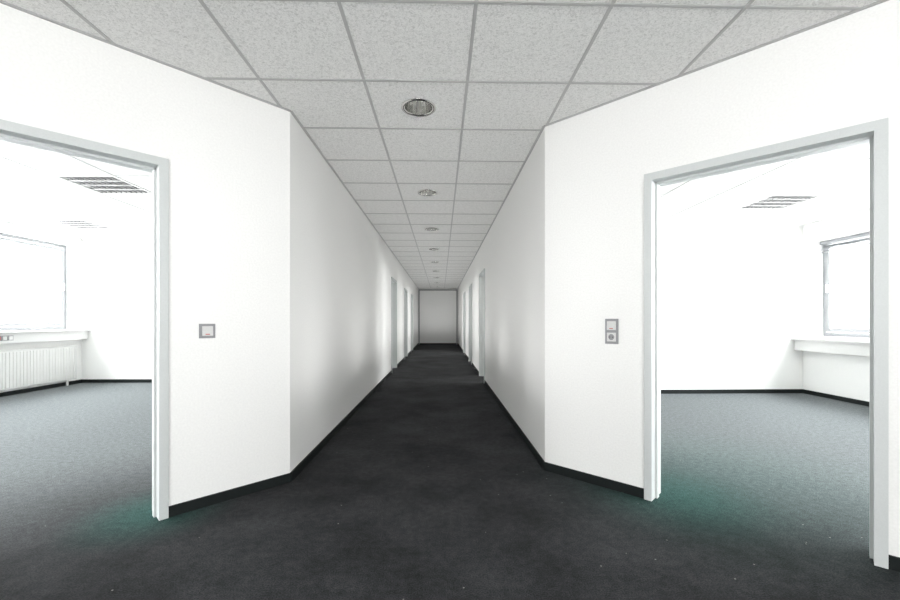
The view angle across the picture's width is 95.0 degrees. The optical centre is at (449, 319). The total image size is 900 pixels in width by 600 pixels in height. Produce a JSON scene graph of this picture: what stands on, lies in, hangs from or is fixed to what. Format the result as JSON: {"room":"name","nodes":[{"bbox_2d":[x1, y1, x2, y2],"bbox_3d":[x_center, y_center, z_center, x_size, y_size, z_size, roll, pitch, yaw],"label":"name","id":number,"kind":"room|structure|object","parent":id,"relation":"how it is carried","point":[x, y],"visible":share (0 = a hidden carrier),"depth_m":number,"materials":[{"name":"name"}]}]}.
{"room":"office corridor","nodes":[
{"label":"office corridor","id":0,"kind":"room"},
{"bbox_2d":[0,221,80,392],"bbox_3d":[-6.692,-0.190,7.806,0.200,2.620,21.900,0,0,-1],"label":"wall","id":1,"kind":"structure","parent":0,"point":[73,245],"depth_m":7.21,"materials":[{"name":"white paint"}]},
{"bbox_2d":[0,233,65,330],"bbox_3d":[-6.700,-0.568,6.570,0.110,1.465,1.270,0,0,-1],"label":"window","id":2,"kind":"structure","parent":1,"relation":"in","point":[3,237],"depth_m":6.86,"materials":[{"name":"paint"}]},
{"bbox_2d":[0,346,76,390],"bbox_3d":[-6.505,0.782,6.010,0.094,0.675,2.300,0,0,-1],"label":"radiator","id":3,"kind":"object","parent":1,"relation":"attached to","point":[19,368],"visible":1,"depth_m":6.45,"materials":[{"name":"white metal"}]},
{"bbox_2d":[0,379,81,396],"bbox_3d":[-6.586,1.090,7.808,0.012,0.060,21.900,0,0,-1],"label":"baseboard","id":4,"kind":"structure","parent":1,"relation":"attached to","point":[14,392],"depth_m":6.54,"materials":[{"name":"black plastic"}]},
{"bbox_2d":[0,329,90,343],"bbox_3d":[-6.382,0.253,2.116,0.169,0.175,10.470,0,0,-1],"label":"duct","id":5,"kind":"object","parent":1,"relation":"attached to","point":[73,334],"visible":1,"depth_m":6.49,"materials":[{"name":"white plastic"}]},
{"bbox_2d":[0,140,151,238],"bbox_3d":[-3.847,-1.450,2.167,5.302,0.001,10.560,0,0,-1],"label":"ceiling","id":6,"kind":"structure","parent":0,"point":[48,162],"depth_m":4.84,"materials":[{"name":"tile"}]},
{"bbox_2d":[44,220,112,228],"bbox_3d":[-5.613,-1.499,6.274,0.621,0.102,0.621,0,0,-1],"label":"ceiling light","id":7,"kind":"object","parent":6,"relation":"attached to","point":[78,224],"visible":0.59,"depth_m":6.26,"materials":[{"name":"white metal"}]},
{"bbox_2d":[54,176,151,193],"bbox_3d":[-3.698,-1.499,4.440,0.621,0.102,0.621,0,0,-1],"label":"ceiling light","id":8,"kind":"object","parent":6,"relation":"attached to","point":[99,184],"visible":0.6,"depth_m":4.43,"materials":[{"name":"white metal"}]},
{"bbox_2d":[0,149,151,238],"bbox_3d":[-3.847,-1.458,2.167,5.302,0.025,10.560,0,0,-1],"label":"trim","id":9,"kind":"structure","parent":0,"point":[0,149],"depth_m":4.86,"materials":[{"name":"white metal"}]},
{"bbox_2d":[81,239,151,378],"bbox_3d":[-3.968,-0.190,7.485,5.232,2.620,0.140,0,0,-1],"label":"wall","id":10,"kind":"structure","parent":0,"point":[116,274],"depth_m":7.37,"materials":[{"name":"paint"}]},
{"bbox_2d":[82,379,151,382],"bbox_3d":[-3.967,1.090,7.409,5.232,0.060,0.012,0,0,-1],"label":"baseboard","id":11,"kind":"structure","parent":10,"relation":"attached to","point":[83,380],"depth_m":7.36,"materials":[{"name":"black plastic"}]},
{"bbox_2d":[0,3,289,505],"bbox_3d":[-2.150,-0.190,1.874,0.140,2.620,2.860,0,0,44],"label":"wall","id":12,"kind":"structure","parent":0,"point":[227,151],"depth_m":2.48,"materials":[{"name":"paint"}]},
{"bbox_2d":[0,119,168,520],"bbox_3d":[-2.018,0.105,2.012,0.176,2.030,1.050,0,0,44],"label":"door frame","id":13,"kind":"structure","parent":12,"relation":"in","point":[12,132],"depth_m":2.31,"materials":[{"name":"grey paint"}]},
{"bbox_2d":[0,0,290,111],"bbox_3d":[-2.059,-1.447,1.855,0.018,0.006,2.760,0,0,44],"label":"trim","id":14,"kind":"structure","parent":12,"relation":"attached to","point":[1,1],"depth_m":2.21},
{"bbox_2d":[199,324,214,337],"bbox_3d":[-1.461,0.066,2.481,0.016,0.086,0.086,0,0,44],"label":"light switch","id":15,"kind":"object","parent":12,"relation":"attached to","point":[205,330],"visible":1,"depth_m":2.48,"materials":[{"name":"plastic"}]},
{"bbox_2d":[169,473,290,516],"bbox_3d":[-2.116,1.090,1.910,0.164,0.060,2.761,0,0,44],"label":"baseboard","id":16,"kind":"structure","parent":12,"relation":"attached to","point":[180,508],"depth_m":2.56,"materials":[{"name":"black plastic"}]},
{"bbox_2d":[290,113,417,471],"bbox_3d":[-1.355,-0.190,10.864,0.140,2.620,16.018,0,0,-1],"label":"wall","id":17,"kind":"structure","parent":0,"point":[342,269],"depth_m":3.87,"materials":[{"name":"paint"}]},
{"bbox_2d":[290,344,417,480],"bbox_3d":[-1.279,1.090,10.866,0.012,0.060,16.018,0,0,-1],"label":"baseboard","id":18,"kind":"structure","parent":17,"relation":"attached to","point":[313,453],"depth_m":3.94,"materials":[{"name":"black plastic"}]},
{"bbox_2d":[290,111,417,287],"bbox_3d":[-1.276,-1.447,10.866,0.018,0.006,16.018,0,0,-1],"label":"trim","id":19,"kind":"structure","parent":17,"relation":"attached to","point":[291,112],"depth_m":3.98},
{"bbox_2d":[391,277,396,369],"bbox_3d":[-1.318,0.105,9.173,0.176,2.030,1.000,0,0,-1],"label":"door","id":20,"kind":"structure","parent":17,"relation":"in","point":[393,281],"depth_m":9.62,"materials":[{"name":"grey paint"}]},
{"bbox_2d":[404,288,407,356],"bbox_3d":[-1.385,0.105,12.223,0.176,2.030,1.000,0,0,-1],"label":"door","id":21,"kind":"structure","parent":17,"relation":"in","point":[405,290],"depth_m":12.68,"materials":[{"name":"grey paint"}]},
{"bbox_2d":[411,294,412,349],"bbox_3d":[-1.441,0.105,14.772,0.176,2.030,1.000,0,0,-1],"label":"door","id":22,"kind":"structure","parent":17,"relation":"in","point":[411,294],"depth_m":15.23,"materials":[{"name":"grey paint"}]},
{"bbox_2d":[418,288,457,342],"bbox_3d":[-0.849,-0.190,18.956,12.250,2.620,0.140,0,0,-1],"label":"wall","id":23,"kind":"structure","parent":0,"point":[437,308],"depth_m":18.89,"materials":[{"name":"white paint"}]},
{"bbox_2d":[418,343,455,343],"bbox_3d":[-0.847,1.090,18.880,12.250,0.060,0.012,0,0,-1],"label":"baseboard","id":24,"kind":"structure","parent":23,"relation":"attached to","point":[418,343],"depth_m":18.88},
{"bbox_2d":[419,289,457,343],"bbox_3d":[-0.547,-0.140,18.878,1.785,2.520,0.030,0,0,-1],"label":"trim","id":25,"kind":"structure","parent":23,"relation":"attached to","point":[456,290],"depth_m":18.88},
{"bbox_2d":[2,0,879,287],"bbox_3d":[-0.198,-1.450,7.948,6.010,0.001,21.960,0,0,-1],"label":"ceiling","id":26,"kind":"structure","parent":0,"point":[278,39],"depth_m":2.30,"materials":[{"name":"tile"}]},
{"bbox_2d":[401,98,435,116],"bbox_3d":[-0.214,-1.530,2.808,0.236,0.179,0.236,0,0,-1],"label":"recessed light","id":27,"kind":"object","parent":26,"relation":"in","point":[418,107],"visible":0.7,"depth_m":2.88,"materials":[{"name":"metal"}]},
{"bbox_2d":[417,189,437,195],"bbox_3d":[-0.255,-1.530,4.683,0.236,0.179,0.236,0,0,-1],"label":"recessed light","id":28,"kind":"object","parent":26,"relation":"in","point":[425,192],"visible":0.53,"depth_m":4.75,"materials":[{"name":"metal"}]},
{"bbox_2d":[424,227,438,230],"bbox_3d":[-0.296,-1.530,6.558,0.236,0.179,0.236,0,0,-1],"label":"recessed light","id":29,"kind":"object","parent":26,"relation":"in","point":[428,228],"visible":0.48,"depth_m":6.63,"materials":[{"name":"metal"}]},
{"bbox_2d":[60,0,861,287],"bbox_3d":[-0.198,-1.458,7.948,6.010,0.025,21.960,0,0,-1],"label":"grid","id":30,"kind":"object","parent":26,"relation":"attached to","point":[612,4],"visible":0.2,"depth_m":2.47,"materials":[{"name":"grey metal"}]},
{"bbox_2d":[0,344,899,599],"bbox_3d":[-0.608,1.170,7.939,12.370,0.100,22.200,0,0,-1],"label":"floor","id":31,"kind":"structure","parent":0,"point":[429,490],"depth_m":2.40,"materials":[{"name":"grey carpet"}]},
{"bbox_2d":[458,128,544,460],"bbox_3d":[0.607,-0.190,10.998,0.140,2.620,15.835,0,0,-1],"label":"wall","id":32,"kind":"structure","parent":0,"point":[511,254],"depth_m":4.13,"materials":[{"name":"paint"}]},
{"bbox_2d":[463,292,464,352],"bbox_3d":[0.550,0.105,13.615,0.176,2.030,1.000,0,0,-1],"label":"door","id":33,"kind":"structure","parent":32,"relation":"in","point":[464,292],"depth_m":14.07,"materials":[{"name":"grey paint"}]},
{"bbox_2d":[469,284,471,364],"bbox_3d":[0.611,0.105,10.816,0.176,2.030,1.000,0,0,-1],"label":"door","id":34,"kind":"structure","parent":32,"relation":"in","point":[470,286],"depth_m":11.27,"materials":[{"name":"grey paint"}]},
{"bbox_2d":[479,268,484,379],"bbox_3d":[0.678,0.105,7.767,0.176,2.030,1.000,0,0,-1],"label":"door","id":35,"kind":"structure","parent":32,"relation":"in","point":[482,274],"depth_m":8.21,"materials":[{"name":"grey paint"}]},
{"bbox_2d":[458,344,544,469],"bbox_3d":[0.531,1.090,10.997,0.012,0.060,15.835,0,0,-1],"label":"baseboard","id":36,"kind":"structure","parent":32,"relation":"attached to","point":[528,443],"depth_m":4.14,"materials":[{"name":"black plastic"}]},
{"bbox_2d":[458,126,544,287],"bbox_3d":[0.528,-1.447,10.997,0.018,0.006,15.835,0,0,-1],"label":"trim","id":37,"kind":"structure","parent":32,"relation":"attached to","point":[543,127],"depth_m":4.29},
{"bbox_2d":[545,0,899,556],"bbox_3d":[1.904,-0.190,2.035,3.173,2.620,0.140,0,0,44],"label":"wall","id":38,"kind":"structure","parent":0,"point":[843,72],"depth_m":2.63,"materials":[{"name":"paint"}]},
{"bbox_2d":[605,319,618,343],"bbox_3d":[1.069,0.075,2.726,0.086,0.166,0.016,0,0,44],"label":"light switch","id":39,"kind":"object","parent":38,"relation":"attached to","point":[611,325],"visible":1,"depth_m":2.72,"materials":[{"name":"plastic"}]},
{"bbox_2d":[544,0,888,126],"bbox_3d":[1.814,-1.447,2.012,3.073,0.006,0.018,0,0,44],"label":"trim","id":40,"kind":"structure","parent":38,"relation":"attached to","point":[880,1],"depth_m":2.25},
{"bbox_2d":[544,462,899,571],"bbox_3d":[1.868,1.090,2.069,3.073,0.060,0.164,0,0,44],"label":"baseboard","id":41,"kind":"structure","parent":38,"relation":"attached to","point":[894,562],"depth_m":2.75,"materials":[{"name":"black plastic"}]},
{"bbox_2d":[644,117,888,568],"bbox_3d":[1.652,0.105,2.276,1.048,2.030,0.176,0,0,44],"label":"door frame","id":42,"kind":"structure","parent":38,"relation":"in","point":[875,133],"depth_m":1.96,"materials":[{"name":"grey paint"}]},
{"bbox_2d":[661,225,802,389],"bbox_3d":[3.096,-0.190,6.339,4.633,2.620,0.140,0,0,-1],"label":"wall","id":43,"kind":"structure","parent":0,"point":[732,295],"depth_m":6.29,"materials":[{"name":"paint"}]},
{"bbox_2d":[661,389,802,393],"bbox_3d":[3.098,1.090,6.263,4.633,0.060,0.012,0,0,-1],"label":"baseboard","id":44,"kind":"structure","parent":43,"relation":"attached to","point":[698,391],"depth_m":6.29,"materials":[{"name":"black plastic"}]},
{"bbox_2d":[661,149,868,225],"bbox_3d":[3.193,-1.458,1.670,4.703,0.025,9.260,0,0,-1],"label":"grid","id":45,"kind":"structure","parent":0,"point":[839,149],"depth_m":4.75,"materials":[{"name":"white metal"}]},
{"bbox_2d":[661,143,868,224],"bbox_3d":[3.193,-1.450,1.670,4.703,0.001,9.260,0,0,-1],"label":"ceiling","id":46,"kind":"structure","parent":0,"point":[821,164],"depth_m":4.65,"materials":[{"name":"tile"}]},
{"bbox_2d":[738,195,820,209],"bbox_3d":[4.040,-1.499,5.089,0.621,0.102,0.621,0,0,-1],"label":"ceiling light","id":47,"kind":"object","parent":46,"relation":"attached to","point":[778,202],"visible":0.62,"depth_m":5.08,"materials":[{"name":"white metal"}]},
{"bbox_2d":[791,338,868,355],"bbox_3d":[5.418,0.365,1.724,0.189,0.190,9.170,0,0,-1],"label":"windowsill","id":48,"kind":"structure","parent":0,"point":[836,346],"depth_m":5.67,"materials":[{"name":"white plastic"}]},
{"bbox_2d":[803,389,868,405],"bbox_3d":[5.369,1.090,8.069,0.012,0.060,21.900,0,0,-1],"label":"baseboard","id":49,"kind":"structure","parent":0,"point":[840,398],"depth_m":5.76,"materials":[{"name":"black plastic"}]},
{"bbox_2d":[803,208,868,401],"bbox_3d":[5.475,-0.190,8.071,0.200,2.620,21.900,0,0,-1],"label":"wall","id":50,"kind":"structure","parent":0,"point":[843,375],"depth_m":5.98,"materials":[{"name":"white paint"}]},
{"bbox_2d":[820,232,868,337],"bbox_3d":[5.558,-0.460,5.412,0.130,1.400,1.420,0,0,-1],"label":"window","id":51,"kind":"structure","parent":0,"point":[827,245],"depth_m":6.00,"materials":[{"name":"paint"}]}
]}

